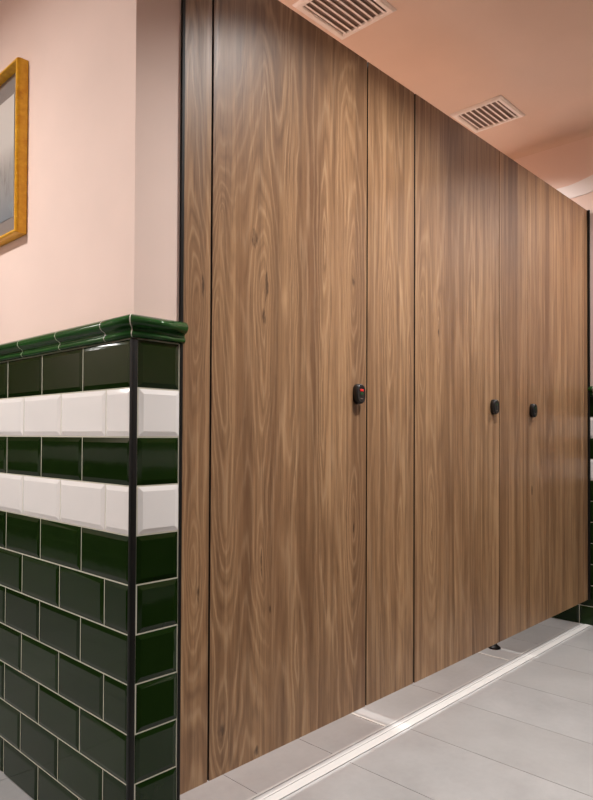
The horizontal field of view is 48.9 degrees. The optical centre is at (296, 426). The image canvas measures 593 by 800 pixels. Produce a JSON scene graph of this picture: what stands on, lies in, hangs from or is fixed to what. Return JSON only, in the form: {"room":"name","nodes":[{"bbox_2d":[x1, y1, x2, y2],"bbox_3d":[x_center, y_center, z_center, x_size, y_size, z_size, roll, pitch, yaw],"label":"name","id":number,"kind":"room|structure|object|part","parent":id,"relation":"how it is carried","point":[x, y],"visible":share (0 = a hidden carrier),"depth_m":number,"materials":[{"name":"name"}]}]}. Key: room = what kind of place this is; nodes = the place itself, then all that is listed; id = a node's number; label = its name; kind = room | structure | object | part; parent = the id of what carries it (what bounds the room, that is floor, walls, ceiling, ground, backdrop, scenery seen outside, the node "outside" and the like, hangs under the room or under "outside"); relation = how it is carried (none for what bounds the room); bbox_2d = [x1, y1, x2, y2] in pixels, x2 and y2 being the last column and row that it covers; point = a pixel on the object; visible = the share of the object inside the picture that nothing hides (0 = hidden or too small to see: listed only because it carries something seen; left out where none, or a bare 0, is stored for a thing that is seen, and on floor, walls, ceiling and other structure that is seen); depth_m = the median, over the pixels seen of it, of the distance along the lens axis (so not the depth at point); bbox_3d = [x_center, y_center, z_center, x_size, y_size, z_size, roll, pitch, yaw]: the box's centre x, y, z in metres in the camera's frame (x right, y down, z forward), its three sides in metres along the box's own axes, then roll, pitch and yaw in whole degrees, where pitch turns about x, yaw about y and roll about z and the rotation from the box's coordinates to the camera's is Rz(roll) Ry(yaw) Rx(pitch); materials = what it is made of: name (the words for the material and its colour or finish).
{"room":"public restroom","nodes":[
{"label":"public restroom","id":0,"kind":"room"},
{"bbox_2d":[0,0,187,799],"bbox_3d":[-2.462,-0.273,3.476,6.022,2.475,0.149,-1,-1,44],"label":"wall","id":1,"kind":"structure","parent":0,"point":[92,333],"depth_m":1.48,"materials":[{"name":"paint"}]},
{"bbox_2d":[0,57,28,246],"bbox_3d":[-0.882,-0.743,1.879,0.430,0.466,0.031,-1,-1,44],"label":"framed picture","id":2,"kind":"object","parent":1,"relation":"attached to","point":[14,78],"visible":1,"depth_m":1.78,"materials":[{"name":"gold metal"}]},
{"bbox_2d":[0,94,13,222],"bbox_3d":[-0.877,-0.741,1.885,0.288,0.338,0.001,-1,-1,44],"label":"print","id":3,"kind":"object","parent":2,"relation":"attached to","point":[7,102],"depth_m":1.81},
{"bbox_3d":[-2.462,-0.188,3.476,6.022,0.049,0.148,-1,-1,44],"label":"cap moulding","id":4,"kind":"part","parent":1,"relation":"part of","materials":[{"name":"green tile"}]},
{"bbox_2d":[177,0,185,799],"bbox_3d":[-0.265,-0.283,1.464,0.027,2.455,0.007,-1,-1,44],"label":"channel","id":5,"kind":"object","parent":1,"relation":"attached to","point":[183,2],"visible":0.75,"depth_m":1.45,"materials":[{"name":"black metal"}]},
{"bbox_2d":[180,0,211,794],"bbox_3d":[-0.232,-0.143,1.491,0.013,1.920,0.078,-1,-1,44],"label":"panel","id":6,"kind":"object","parent":5,"relation":"attached to","point":[198,21],"visible":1,"depth_m":1.49,"materials":[{"name":"brown wood"}]},
{"bbox_2d":[207,0,366,780],"bbox_3d":[0.001,-0.138,1.732,0.049,1.920,0.608,-1,-1,44],"label":"door","id":7,"kind":"structure","parent":6,"relation":"attached to","point":[287,567],"depth_m":1.69,"materials":[{"name":"brown wood"}]},
{"bbox_2d":[0,618,592,799],"bbox_3d":[-1.466,1.002,3.001,8.300,0.080,4.534,-1,-1,44],"label":"floor","id":8,"kind":"structure","parent":0,"point":[526,733],"depth_m":1.95,"materials":[{"name":"grey tile"}]},
{"bbox_2d":[350,712,385,726],"bbox_3d":[-0.257,0.962,2.601,1.498,0.002,0.010,-1,-1,44],"label":"trim","id":9,"kind":"structure","parent":8,"relation":"on","point":[352,713],"depth_m":2.13,"materials":[{"name":"grey metal"}]},
{"bbox_2d":[247,623,590,799],"bbox_3d":[0.532,0.960,2.297,0.060,0.003,2.583,-1,-1,44],"label":"trim","id":10,"kind":"structure","parent":8,"relation":"on","point":[306,776],"depth_m":2.08,"materials":[{"name":"grey metal"}]},
{"bbox_2d":[478,652,507,660],"bbox_3d":[0.337,0.974,3.219,1.498,0.002,0.010,-1,-1,44],"label":"trim","id":11,"kind":"structure","parent":8,"relation":"on","point":[478,652],"depth_m":2.74,"materials":[{"name":"grey metal"}]},
{"bbox_2d":[488,644,500,649],"bbox_3d":[0.867,0.907,2.860,0.054,0.128,0.054,-1,-1,44],"label":"adjustable foot","id":12,"kind":"object","parent":8,"relation":"on","point":[495,646],"visible":0.37,"depth_m":2.84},
{"bbox_3d":[0.425,-0.102,3.304,1.518,1.900,0.013,-1,-1,44],"label":"wall","id":13,"kind":"structure","parent":12,"relation":"on","visible":0},
{"bbox_2d":[499,151,526,641],"bbox_3d":[0.874,-0.120,2.643,0.013,1.920,0.248,-1,-1,44],"label":"panel","id":14,"kind":"object","parent":13,"relation":"attached to","point":[512,176],"visible":0.82,"depth_m":2.63,"materials":[{"name":"brown wood"}]},
{"bbox_2d":[278,0,592,159],"bbox_3d":[-1.447,-1.515,3.046,8.300,0.115,4.554,-1,-1,44],"label":"ceiling","id":15,"kind":"structure","parent":0,"point":[455,55],"depth_m":2.63,"materials":[{"name":"paint"}]},
{"bbox_2d":[292,0,396,39],"bbox_3d":[0.172,-1.491,2.329,0.256,0.010,0.277,-1,-1,44],"label":"ceiling vent","id":16,"kind":"object","parent":15,"relation":"in","point":[342,18],"visible":1,"depth_m":2.35,"materials":[{"name":"white plastic"}]},
{"bbox_2d":[450,95,524,132],"bbox_3d":[0.907,-1.476,3.100,0.260,0.010,0.250,-1,-1,44],"label":"ceiling vent","id":17,"kind":"object","parent":15,"relation":"in","point":[498,110],"visible":1,"depth_m":3.09,"materials":[{"name":"white plastic"}]},
{"bbox_2d":[514,136,592,625],"bbox_3d":[1.644,-0.260,3.112,3.750,2.475,0.142,-1,-1,44],"label":"wall","id":18,"kind":"structure","parent":0,"point":[568,164],"depth_m":3.27,"materials":[{"name":"paint"}]},
{"bbox_2d":[556,175,592,197],"bbox_3d":[1.574,-1.360,3.137,1.170,0.405,0.005,-1,-1,44],"label":"trim","id":19,"kind":"structure","parent":18,"relation":"attached to","point":[585,186],"depth_m":3.28,"materials":[{"name":"white paint"}]},
{"bbox_2d":[587,210,590,599],"bbox_3d":[1.432,-0.109,3.225,0.034,1.920,0.010,-1,-1,44],"label":"channel","id":20,"kind":"object","parent":18,"relation":"attached to","point":[588,211],"visible":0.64,"depth_m":3.21,"materials":[{"name":"black metal"}]},
{"bbox_2d":[582,207,587,601],"bbox_3d":[1.408,-0.110,3.198,0.013,1.920,0.060,-1,-1,44],"label":"panel","id":21,"kind":"object","parent":20,"relation":"attached to","point":[584,211],"visible":0.8,"depth_m":3.19,"materials":[{"name":"brown wood"}]},
{"bbox_2d":[527,170,582,628],"bbox_3d":[1.173,-0.114,2.953,0.049,1.920,0.631,-1,-1,44],"label":"door","id":22,"kind":"structure","parent":21,"relation":"attached to","point":[554,220],"depth_m":2.92,"materials":[{"name":"brown wood"}]},
{"bbox_3d":[1.638,-0.176,3.033,3.650,0.049,0.022,-1,-1,44],"label":"cap moulding","id":23,"kind":"part","parent":18,"relation":"part of","materials":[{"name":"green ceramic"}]},
{"bbox_3d":[-0.219,-0.116,2.634,1.518,1.900,0.013,-1,-1,44],"label":"wall","id":24,"kind":"structure","parent":0,"visible":0},
{"bbox_2d":[365,62,413,705],"bbox_3d":[0.292,-0.132,2.038,0.013,1.920,0.245,-1,-1,44],"label":"panel","id":25,"kind":"object","parent":24,"relation":"attached to","point":[390,105],"visible":0.82,"depth_m":2.02,"materials":[{"name":"brown wood"}]},
{"bbox_2d":[413,94,498,682],"bbox_3d":[0.584,-0.126,2.340,0.049,1.920,0.607,-1,-1,44],"label":"door","id":26,"kind":"structure","parent":25,"relation":"attached to","point":[456,456],"depth_m":2.31,"materials":[{"name":"brown wood"}]}
]}

